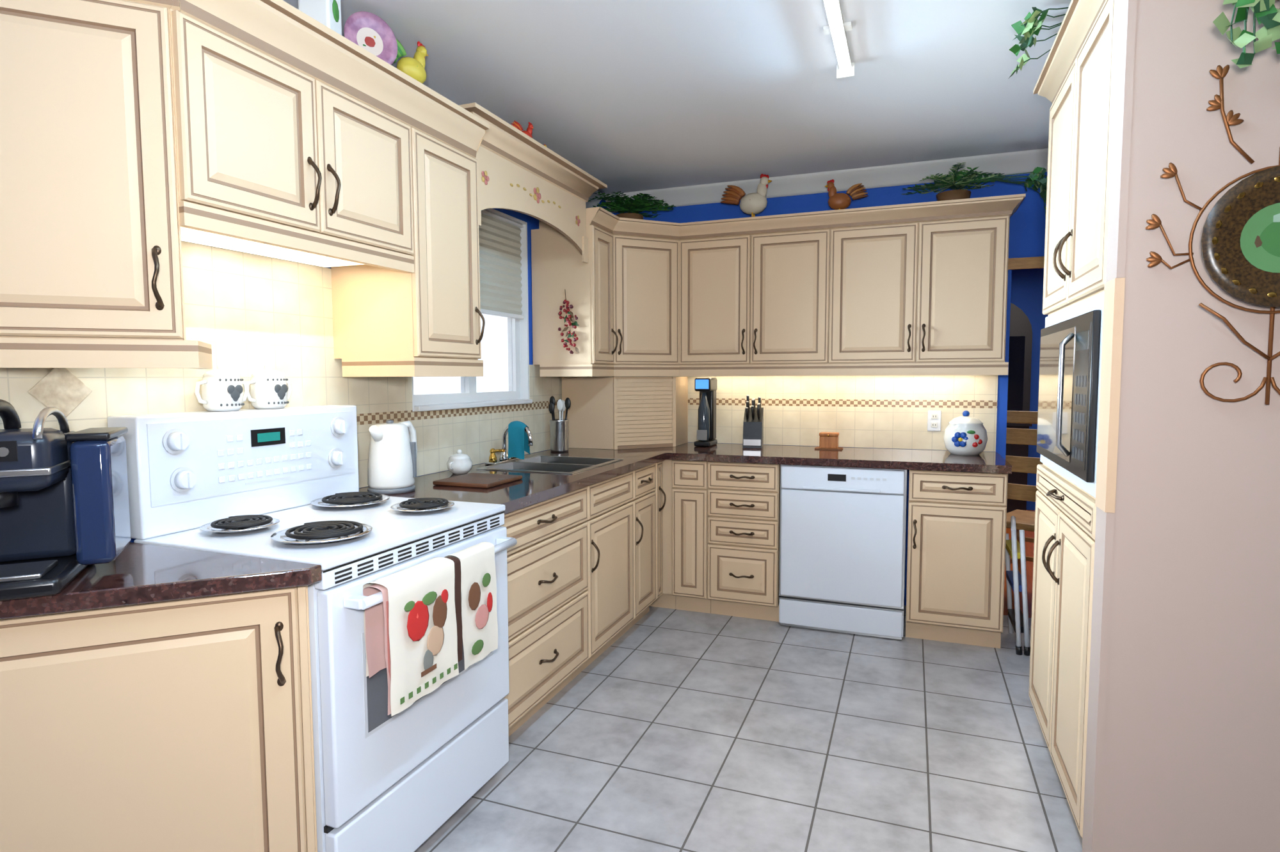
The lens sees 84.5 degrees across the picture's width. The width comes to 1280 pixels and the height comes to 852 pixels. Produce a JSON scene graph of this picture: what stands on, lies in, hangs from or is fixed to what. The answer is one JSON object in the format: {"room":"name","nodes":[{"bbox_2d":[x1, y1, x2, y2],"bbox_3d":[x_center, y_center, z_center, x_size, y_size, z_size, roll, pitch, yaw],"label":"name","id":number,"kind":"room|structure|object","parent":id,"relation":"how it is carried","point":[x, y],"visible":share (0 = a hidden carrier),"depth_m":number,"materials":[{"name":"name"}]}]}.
{"room":"kitchen","nodes":[
{"label":"kitchen","id":0,"kind":"room"},
{"bbox_2d":[129,206,597,542],"bbox_3d":[-1.499,-0.032,1.694,0.120,2.500,6.760,1,4,21],"label":"wall","id":1,"kind":"structure","parent":0,"point":[532,222],"depth_m":3.82,"materials":[{"name":"blue paint"}]},
{"bbox_2d":[0,0,197,345],"bbox_3d":[-1.289,-0.632,1.520,0.348,0.871,0.351,1,4,21],"label":"upper cabinet","id":2,"kind":"object","parent":1,"relation":"attached to","point":[136,136],"depth_m":1.55,"materials":[{"name":"beige paint"}]},
{"bbox_2d":[0,337,197,350],"bbox_3d":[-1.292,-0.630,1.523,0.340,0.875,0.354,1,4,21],"label":"under-cabinet light","id":3,"kind":"object","parent":1,"relation":"attached to","point":[8,342],"depth_m":1.56,"materials":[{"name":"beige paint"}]},
{"bbox_2d":[0,241,561,488],"bbox_3d":[-0.959,-0.186,2.913,0.006,0.805,3.840,1,4,21],"label":"tile backsplash","id":4,"kind":"structure","parent":1,"relation":"attached to","point":[247,315],"depth_m":2.30,"materials":[{"name":"beige tile"}]},
{"bbox_2d":[27,368,92,417],"bbox_3d":[-1.413,-0.084,1.721,0.005,0.140,0.140,1,4,21],"label":"accent tile","id":5,"kind":"structure","parent":4,"relation":"attached to","point":[66,392],"depth_m":1.72,"materials":[{"name":"beige tile"}]},
{"bbox_2d":[168,0,422,266],"bbox_3d":[-1.077,-0.827,2.048,0.370,0.555,0.808,1,4,21],"label":"upper cabinet","id":6,"kind":"object","parent":1,"relation":"attached to","point":[290,135],"depth_m":1.89,"materials":[{"name":"beige paint"}]},
{"bbox_2d":[180,227,363,267],"bbox_3d":[-1.089,-0.538,2.074,0.310,0.023,0.730,1,4,21],"label":"under-cabinet light","id":7,"kind":"object","parent":6,"relation":"attached to","point":[203,238],"visible":0.36,"depth_m":2.10,"materials":[{"name":"white plastic"}]},
{"bbox_2d":[297,0,341,35],"bbox_3d":[-0.923,-1.201,2.033,0.098,0.187,0.098,0,4,1],"label":"decorative canister","id":8,"kind":"object","parent":6,"relation":"on","point":[327,13],"visible":0.6,"depth_m":1.99,"materials":[{"name":"white ceramic"}]},
{"bbox_2d":[343,11,397,64],"bbox_3d":[-0.861,-1.210,2.226,0.112,0.178,0.150,1,4,21],"label":"plate","id":9,"kind":"object","parent":6,"relation":"on","point":[372,33],"visible":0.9,"depth_m":2.23,"materials":[{"name":"purple ceramic"}]},
{"bbox_2d":[392,38,428,83],"bbox_3d":[-0.791,-1.228,2.377,0.086,0.192,0.215,1,4,21],"label":"rooster","id":10,"kind":"object","parent":6,"relation":"on","point":[414,67],"visible":0.6,"depth_m":2.38,"materials":[{"name":"yellow ceramic"}]},
{"bbox_2d":[330,84,485,366],"bbox_3d":[-0.861,-0.697,2.617,0.370,0.895,0.385,1,4,21],"label":"upper cabinet","id":11,"kind":"object","parent":1,"relation":"attached to","point":[428,310],"depth_m":2.49,"materials":[{"name":"beige paint"}]},
{"bbox_2d":[411,208,532,411],"bbox_3d":[-0.824,-0.577,3.376,0.150,0.970,0.970,1,4,21],"label":"window","id":12,"kind":"structure","parent":1,"relation":"in","point":[468,396],"depth_m":3.71,"materials":[{"name":"white plastic"}]},
{"bbox_2d":[478,209,524,319],"bbox_3d":[-0.806,-0.794,3.354,0.034,0.497,0.938,1,4,21],"label":"window shade","id":13,"kind":"object","parent":12,"relation":"attached to","point":[500,237],"visible":0.48,"depth_m":3.59,"materials":[{"name":"beige fabric"}]},
{"bbox_2d":[458,102,607,263],"bbox_3d":[-0.584,-1.033,3.254,0.415,0.415,1.210,1,4,21],"label":"valance","id":14,"kind":"object","parent":1,"relation":"attached to","point":[518,171],"visible":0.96,"depth_m":3.12,"materials":[{"name":"beige paint"}]},
{"bbox_2d":[511,120,533,138],"bbox_3d":[-0.520,-1.295,3.119,0.064,0.123,0.131,1,4,21],"label":"rooster","id":15,"kind":"object","parent":14,"relation":"on","point":[517,125],"visible":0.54,"depth_m":3.12,"materials":[{"name":"red ceramic"}]},
{"bbox_2d":[531,207,616,368],"bbox_3d":[-0.367,-0.747,3.899,0.370,0.815,0.275,1,4,21],"label":"upper cabinet","id":16,"kind":"object","parent":1,"relation":"attached to","point":[557,265],"depth_m":3.79,"materials":[{"name":"beige paint"}]},
{"bbox_2d":[558,289,579,353],"bbox_3d":[-0.381,-0.556,3.747,0.131,0.345,0.037,1,4,21],"label":"swag","id":17,"kind":"object","parent":16,"relation":"hanging from","point":[575,324],"visible":0.96,"depth_m":3.75,"materials":[{"name":"red plant"}]},
{"bbox_2d":[282,0,1071,197],"bbox_3d":[0.887,-1.269,0.621,5.290,0.100,6.880,1,4,21],"label":"ceiling","id":18,"kind":"structure","parent":0,"point":[622,96],"depth_m":2.77,"materials":[{"name":"white paint"}]},
{"bbox_2d":[823,0,855,79],"bbox_3d":[0.258,-1.239,1.312,0.090,0.049,2.870,1,4,21],"label":"batten","id":19,"kind":"object","parent":18,"relation":"attached to","point":[838,27],"visible":1,"depth_m":2.36,"materials":[{"name":"white"}]},
{"bbox_2d":[414,606,1082,851],"bbox_3d":[0.862,1.310,0.877,5.170,0.080,6.760,1,4,21],"label":"floor","id":20,"kind":"structure","parent":0,"point":[660,730],"depth_m":2.49,"materials":[{"name":"grey tile"}]},
{"bbox_2d":[0,585,317,851],"bbox_3d":[-1.180,0.800,1.425,0.680,0.874,0.684,1,4,21],"label":"base cabinet","id":21,"kind":"object","parent":20,"relation":"on","point":[179,726],"depth_m":1.48,"materials":[{"name":"beige paint"}]},
{"bbox_2d":[0,542,321,620],"bbox_3d":[-1.180,0.346,1.357,0.718,0.038,0.752,1,4,21],"label":"countertop","id":22,"kind":"structure","parent":21,"relation":"on","point":[133,573],"depth_m":1.49,"materials":[{"name":"brown stone"}]},
{"bbox_2d":[0,399,131,601],"bbox_3d":[-1.238,0.131,1.435,0.283,0.379,0.314,-2,4,-27],"label":"coffee maker","id":23,"kind":"object","parent":22,"relation":"on","point":[64,519],"visible":1,"depth_m":1.45,"materials":[{"name":"plastic"},{"name":"metal"}]},
{"bbox_2d":[107,405,517,851],"bbox_3d":[-0.870,0.573,2.071,0.790,1.234,0.764,1,4,21],"label":"range","id":24,"kind":"object","parent":20,"relation":"on","point":[280,484],"visible":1,"depth_m":1.90,"materials":[{"name":"enameled steel"},{"name":"metal"},{"name":"glass"}]},
{"bbox_2d":[193,363,291,411],"bbox_3d":[-1.191,-0.120,2.132,0.107,0.139,0.330,1,4,21],"label":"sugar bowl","id":25,"kind":"object","parent":24,"relation":"on","point":[222,389],"visible":1,"depth_m":2.06,"materials":[{"name":"white ceramic"}]},
{"bbox_2d":[362,583,391,715],"bbox_3d":[-0.599,0.523,1.708,0.065,0.304,0.119,1,4,21],"label":"dish towel","id":26,"kind":"object","parent":24,"relation":"hanging from","point":[377,641],"visible":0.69,"depth_m":1.68,"materials":[{"name":"pink fabric"}]},
{"bbox_2d":[362,557,458,716],"bbox_3d":[-0.568,0.518,1.776,0.088,0.316,0.259,1,4,21],"label":"dish towel","id":27,"kind":"object","parent":24,"relation":"hanging from","point":[423,633],"visible":0.96,"depth_m":1.75,"materials":[{"name":"beige fabric"}]},
{"bbox_2d":[444,542,497,670],"bbox_3d":[-0.486,0.510,2.000,0.066,0.320,0.212,1,4,21],"label":"dish towel","id":28,"kind":"object","parent":24,"relation":"hanging from","point":[475,592],"visible":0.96,"depth_m":1.99,"materials":[{"name":"white fabric"}]},
{"bbox_2d":[499,484,593,736],"bbox_3d":[-0.658,0.702,2.814,0.653,0.874,0.745,1,4,21],"label":"base cabinet","id":29,"kind":"object","parent":20,"relation":"on","point":[550,565],"depth_m":2.71,"materials":[{"name":"beige paint"}]},
{"bbox_2d":[359,448,668,514],"bbox_3d":[-0.482,0.215,3.216,0.683,0.038,1.687,1,4,21],"label":"countertop","id":30,"kind":"structure","parent":29,"relation":"on","point":[534,488],"depth_m":2.86,"materials":[{"name":"brown stone"}]},
{"bbox_2d":[367,419,417,494],"bbox_3d":[-0.909,0.106,2.611,0.168,0.263,0.242,1,4,21],"label":"electric kettle","id":31,"kind":"object","parent":30,"relation":"on","point":[392,467],"visible":0.98,"depth_m":2.53,"materials":[{"name":"white plastic"}]},
{"bbox_2d":[446,449,472,474],"bbox_3d":[-0.784,0.154,3.063,0.110,0.105,0.147,1,4,21],"label":"sugar bowl","id":32,"kind":"object","parent":30,"relation":"on","point":[458,463],"visible":1,"depth_m":3.03,"materials":[{"name":"white ceramic"}]},
{"bbox_2d":[432,472,522,488],"bbox_3d":[-0.642,0.215,2.809,0.250,0.018,0.260,1,4,21],"label":"cutting board","id":33,"kind":"object","parent":30,"relation":"on","point":[479,480],"visible":0.96,"depth_m":2.75,"materials":[{"name":"brown wood"}]},
{"bbox_2d":[485,425,533,465],"bbox_3d":[-0.610,0.081,3.453,0.188,0.196,0.260,1,4,21],"label":"faucet","id":34,"kind":"object","parent":30,"relation":"on","point":[503,457],"visible":0.69,"depth_m":3.42,"materials":[{"name":"silver metal"}]},
{"bbox_2d":[508,421,529,459],"bbox_3d":[-0.592,0.067,3.445,0.090,0.184,0.063,1,4,21],"label":"dishcloth","id":35,"kind":"object","parent":34,"relation":"hanging from","point":[518,446],"visible":0.98,"depth_m":3.42,"materials":[{"name":"teal fabric"}]},
{"bbox_2d":[476,455,623,474],"bbox_3d":[-0.414,0.266,3.391,0.486,0.174,0.576,1,4,21],"label":"sink basin","id":36,"kind":"object","parent":30,"relation":"in","point":[555,464],"visible":0.23,"depth_m":3.42,"materials":[{"name":"silver metal"}]},
{"bbox_2d":[548,396,570,452],"bbox_3d":[-0.454,-0.013,3.968,0.134,0.312,0.112,1,4,21],"label":"utensil crock","id":37,"kind":"object","parent":30,"relation":"on","point":[559,438],"visible":1,"depth_m":3.93,"materials":[{"name":"silver metal"}]},
{"bbox_2d":[593,499,637,660],"bbox_3d":[-0.428,0.752,3.417,0.653,0.690,0.531,1,4,21],"label":"base cabinet","id":38,"kind":"object","parent":20,"relation":"on","point":[615,523],"depth_m":3.31,"materials":[{"name":"beige paint"}]},
{"bbox_2d":[593,489,660,622],"bbox_3d":[-0.273,0.724,3.818,0.653,0.690,0.331,1,4,21],"label":"base cabinet","id":39,"kind":"object","parent":20,"relation":"on","point":[648,503],"depth_m":3.71,"materials":[{"name":"beige paint"}]},
{"bbox_2d":[649,460,667,608],"bbox_3d":[-0.041,0.594,4.351,0.698,0.874,0.585,1,4,21],"label":"base cabinet","id":40,"kind":"object","parent":20,"relation":"on","point":[662,602],"depth_m":3.97,"materials":[{"name":"beige paint"}]},
{"bbox_2d":[652,442,1011,474],"bbox_3d":[0.732,0.157,4.000,2.383,0.038,0.633,1,4,21],"label":"countertop","id":41,"kind":"structure","parent":40,"relation":"on","point":[986,462],"depth_m":3.70,"materials":[{"name":"brown stone"}]},
{"bbox_2d":[561,376,687,449],"bbox_3d":[-0.077,-0.091,4.305,0.618,0.418,0.548,1,4,21],"label":"appliance garage","id":42,"kind":"object","parent":41,"relation":"on","point":[617,413],"visible":1,"depth_m":4.12,"materials":[{"name":"beige paint"}]},
{"bbox_2d":[693,378,717,447],"bbox_3d":[0.400,-0.087,4.275,0.100,0.410,0.182,1,4,21],"label":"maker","id":43,"kind":"object","parent":41,"relation":"on","point":[706,388],"visible":1,"depth_m":4.21,"materials":[{"name":"black plastic"}]},
{"bbox_2d":[742,394,763,448],"bbox_3d":[0.674,-0.030,4.190,0.110,0.308,0.171,1,4,13],"label":"knife block","id":44,"kind":"object","parent":41,"relation":"on","point":[753,428],"visible":1,"depth_m":4.14,"materials":[{"name":"black plastic"}]},
{"bbox_2d":[814,432,843,450],"bbox_3d":[1.088,0.085,4.055,0.150,0.094,0.100,1,4,21],"label":"box","id":45,"kind":"object","parent":41,"relation":"on","point":[829,441],"visible":1,"depth_m":4.02,"materials":[{"name":"brown wood"}]},
{"bbox_2d":[943,410,987,455],"bbox_3d":[1.736,0.033,3.757,0.216,0.233,0.216,1,4,21],"label":"cookie jar","id":46,"kind":"object","parent":41,"relation":"on","point":[965,434],"visible":1,"depth_m":3.68,"materials":[{"name":"white ceramic"}]},
{"bbox_2d":[667,460,708,613],"bbox_3d":[0.379,0.605,4.179,0.206,0.874,0.605,1,4,21],"label":"base cabinet","id":47,"kind":"object","parent":20,"relation":"on","point":[687,480],"depth_m":3.90,"materials":[{"name":"beige paint"}]},
{"bbox_2d":[708,461,780,622],"bbox_3d":[0.655,0.611,4.073,0.386,0.874,0.605,1,4,21],"label":"base cabinet","id":48,"kind":"object","parent":20,"relation":"on","point":[721,526],"depth_m":3.79,"materials":[{"name":"beige paint"}]},
{"bbox_2d":[778,464,907,639],"bbox_3d":[1.124,0.624,3.866,0.622,0.863,0.590,1,4,21],"label":"dishwasher","id":49,"kind":"object","parent":20,"relation":"on","point":[842,544],"visible":0.98,"depth_m":3.60,"materials":[{"name":"white metal"}]},
{"bbox_2d":[905,469,1007,648],"bbox_3d":[1.637,0.634,3.696,0.435,0.874,0.605,1,4,21],"label":"base cabinet","id":50,"kind":"object","parent":20,"relation":"on","point":[957,520],"depth_m":3.42,"materials":[{"name":"beige paint"}]},
{"bbox_2d":[1005,515,1030,655],"bbox_3d":[1.865,0.764,3.489,0.102,0.641,0.325,1,4,21],"label":"step stool","id":51,"kind":"object","parent":20,"relation":"on","point":[1017,584],"visible":0.96,"depth_m":3.36,"materials":[{"name":"white metal"}]},
{"bbox_2d":[1028,0,1117,839],"bbox_3d":[1.602,-0.018,2.135,0.668,2.390,0.965,1,4,21],"label":"tall cabinet","id":52,"kind":"object","parent":20,"relation":"on","point":[1074,85],"visible":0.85,"depth_m":2.07,"materials":[{"name":"beige paint"}]},
{"bbox_2d":[1008,7,1068,78],"bbox_3d":[1.384,-1.253,2.249,0.370,0.097,0.412,1,4,21],"label":"ivy","id":53,"kind":"object","parent":52,"relation":"on","point":[1030,27],"visible":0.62,"depth_m":2.25,"materials":[{"name":"green plant"}]},
{"bbox_2d":[598,171,1047,606],"bbox_3d":[2.106,-0.194,3.857,5.050,2.500,0.120,1,4,21],"label":"wall","id":54,"kind":"structure","parent":0,"point":[1027,224],"depth_m":3.91,"materials":[{"name":"blue paint"}]},
{"bbox_2d":[611,217,680,367],"bbox_3d":[0.036,-0.762,4.056,0.307,0.811,0.307,1,4,21],"label":"upper cabinet","id":55,"kind":"object","parent":54,"relation":"attached to","point":[647,253],"depth_m":4.04,"materials":[{"name":"beige paint"}]},
{"bbox_2d":[588,191,676,219],"bbox_3d":[-0.060,-1.270,4.242,0.564,0.175,0.504,1,4,21],"label":"fern","id":56,"kind":"object","parent":55,"relation":"on","point":[620,205],"visible":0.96,"depth_m":4.17,"materials":[{"name":"green plant"}]},
{"bbox_2d":[654,365,664,367],"bbox_3d":[-0.072,-0.773,4.261,0.645,0.815,0.600,1,4,21],"label":"upper cabinet","id":57,"kind":"object","parent":54,"relation":"attached to","point":[655,366],"depth_m":4.11,"materials":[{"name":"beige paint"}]},
{"bbox_2d":[680,209,833,367],"bbox_3d":[0.683,-0.766,4.123,0.860,0.815,0.315,1,4,21],"label":"upper cabinet","id":58,"kind":"object","parent":54,"relation":"attached to","point":[756,292],"depth_m":3.96,"materials":[{"name":"beige paint"}]},
{"bbox_2d":[720,174,771,216],"bbox_3d":[0.613,-1.312,4.086,0.314,0.275,0.122,1,4,21],"label":"rooster","id":59,"kind":"object","parent":58,"relation":"on","point":[752,204],"visible":0.98,"depth_m":4.04,"materials":[{"name":"white ceramic"}]},
{"bbox_2d":[824,179,868,209],"bbox_3d":[1.142,-1.268,3.906,0.235,0.209,0.093,1,4,21],"label":"hen","id":60,"kind":"object","parent":58,"relation":"on","point":[838,201],"visible":0.96,"depth_m":3.90,"materials":[{"name":"brown ceramic"}]},
{"bbox_2d":[625,375,998,451],"bbox_3d":[0.854,-0.126,4.277,2.355,0.485,0.006,1,4,21],"label":"tile backsplash","id":61,"kind":"structure","parent":54,"relation":"attached to","point":[866,411],"depth_m":4.13,"materials":[{"name":"beige tile"}]},
{"bbox_2d":[927,410,941,431],"bbox_3d":[1.657,-0.029,3.966,0.070,0.116,0.008,1,4,21],"label":"outlet","id":62,"kind":"object","parent":61,"relation":"attached to","point":[934,420],"visible":1,"depth_m":3.96,"materials":[{"name":"white plastic"}]},
{"bbox_2d":[585,148,1048,213],"bbox_3d":[0.888,-1.169,0.628,5.050,0.099,6.640,1,4,21],"label":"crown molding","id":63,"kind":"structure","parent":54,"relation":"attached to","point":[1007,163],"depth_m":4.00,"materials":[{"name":"white"}]},
{"bbox_2d":[831,194,1015,367],"bbox_3d":[1.488,-0.748,3.814,0.865,0.815,0.315,1,4,21],"label":"upper cabinet","id":64,"kind":"object","parent":54,"relation":"attached to","point":[915,289],"depth_m":3.66,"materials":[{"name":"beige paint"}]},
{"bbox_2d":[901,162,1047,216],"bbox_3d":[1.775,-1.112,3.586,0.854,0.412,0.426,1,4,21],"label":"ivy","id":65,"kind":"object","parent":64,"relation":"on","point":[950,181],"visible":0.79,"depth_m":3.61,"materials":[{"name":"green plant"}]},
{"bbox_2d":[1008,256,1044,270],"bbox_3d":[2.466,0.085,3.728,0.995,1.960,0.138,1,4,21],"label":"trim","id":66,"kind":"structure","parent":54,"relation":"attached to","point":[1026,263],"depth_m":3.75,"materials":[{"name":"brown wood"}]},
{"bbox_2d":[1003,510,1035,618],"bbox_3d":[2.855,0.946,6.041,5.170,0.080,4.545,1,4,21],"label":"floor","id":67,"kind":"structure","parent":0,"point":[1029,549],"depth_m":4.61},
{"bbox_2d":[1005,302,1032,513],"bbox_3d":[3.297,-0.199,6.913,0.920,2.079,0.444,1,4,21],"label":"doorway","id":68,"kind":"object","parent":67,"relation":"on","point":[1019,365],"visible":0.1,"depth_m":6.59,"materials":[{"name":"black"}]},
{"bbox_2d":[1004,410,1042,575],"bbox_3d":[2.374,0.472,4.128,0.450,1.130,0.460,-4,5,-44],"label":"dining chair","id":69,"kind":"object","parent":67,"relation":"on","point":[1025,520],"visible":0.1,"depth_m":4.02,"materials":[{"name":"brown wood"}]},
{"bbox_2d":[1010,268,1048,510],"bbox_3d":[3.329,-0.429,7.193,5.170,2.500,0.120,1,4,21],"label":"wall","id":70,"kind":"structure","parent":0,"point":[1026,297],"depth_m":6.90,"materials":[{"name":"blue paint"}]},
{"bbox_2d":[1100,0,1279,851],"bbox_3d":[2.393,-0.015,1.255,2.640,2.500,0.098,1,4,21],"label":"wall","id":71,"kind":"structure","parent":0,"point":[1192,746],"depth_m":1.64,"materials":[{"name":"beige"}]},
{"bbox_2d":[1082,0,1137,851],"bbox_3d":[1.151,-0.043,1.729,0.020,2.499,0.100,1,4,21],"label":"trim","id":72,"kind":"structure","parent":71,"relation":"attached to","point":[1110,376],"depth_m":1.71,"materials":[{"name":"beige wood"}]},
{"bbox_2d":[1144,64,1279,404],"bbox_3d":[1.346,-0.421,1.535,0.404,0.749,0.052,1,4,21],"label":"wall decoration","id":73,"kind":"object","parent":71,"relation":"attached to","point":[1240,244],"visible":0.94,"depth_m":1.54,"materials":[{"name":"brown metal"}]},
{"bbox_2d":[1212,0,1279,68],"bbox_3d":[1.320,-0.890,1.454,0.270,0.298,0.186,1,4,21],"label":"ivy","id":74,"kind":"object","parent":71,"relation":"attached to","point":[1266,13],"depth_m":1.44,"materials":[{"name":"green plant"}]},
{"label":"outside","id":75,"kind":"structure","parent":0,"visible":0},
{"bbox_2d":[413,314,508,394],"bbox_3d":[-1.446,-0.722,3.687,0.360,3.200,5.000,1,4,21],"label":"window pane","id":76,"kind":"structure","parent":75,"point":[417,384],"depth_m":5.08,"materials":[{"name":"glass"}]}
]}

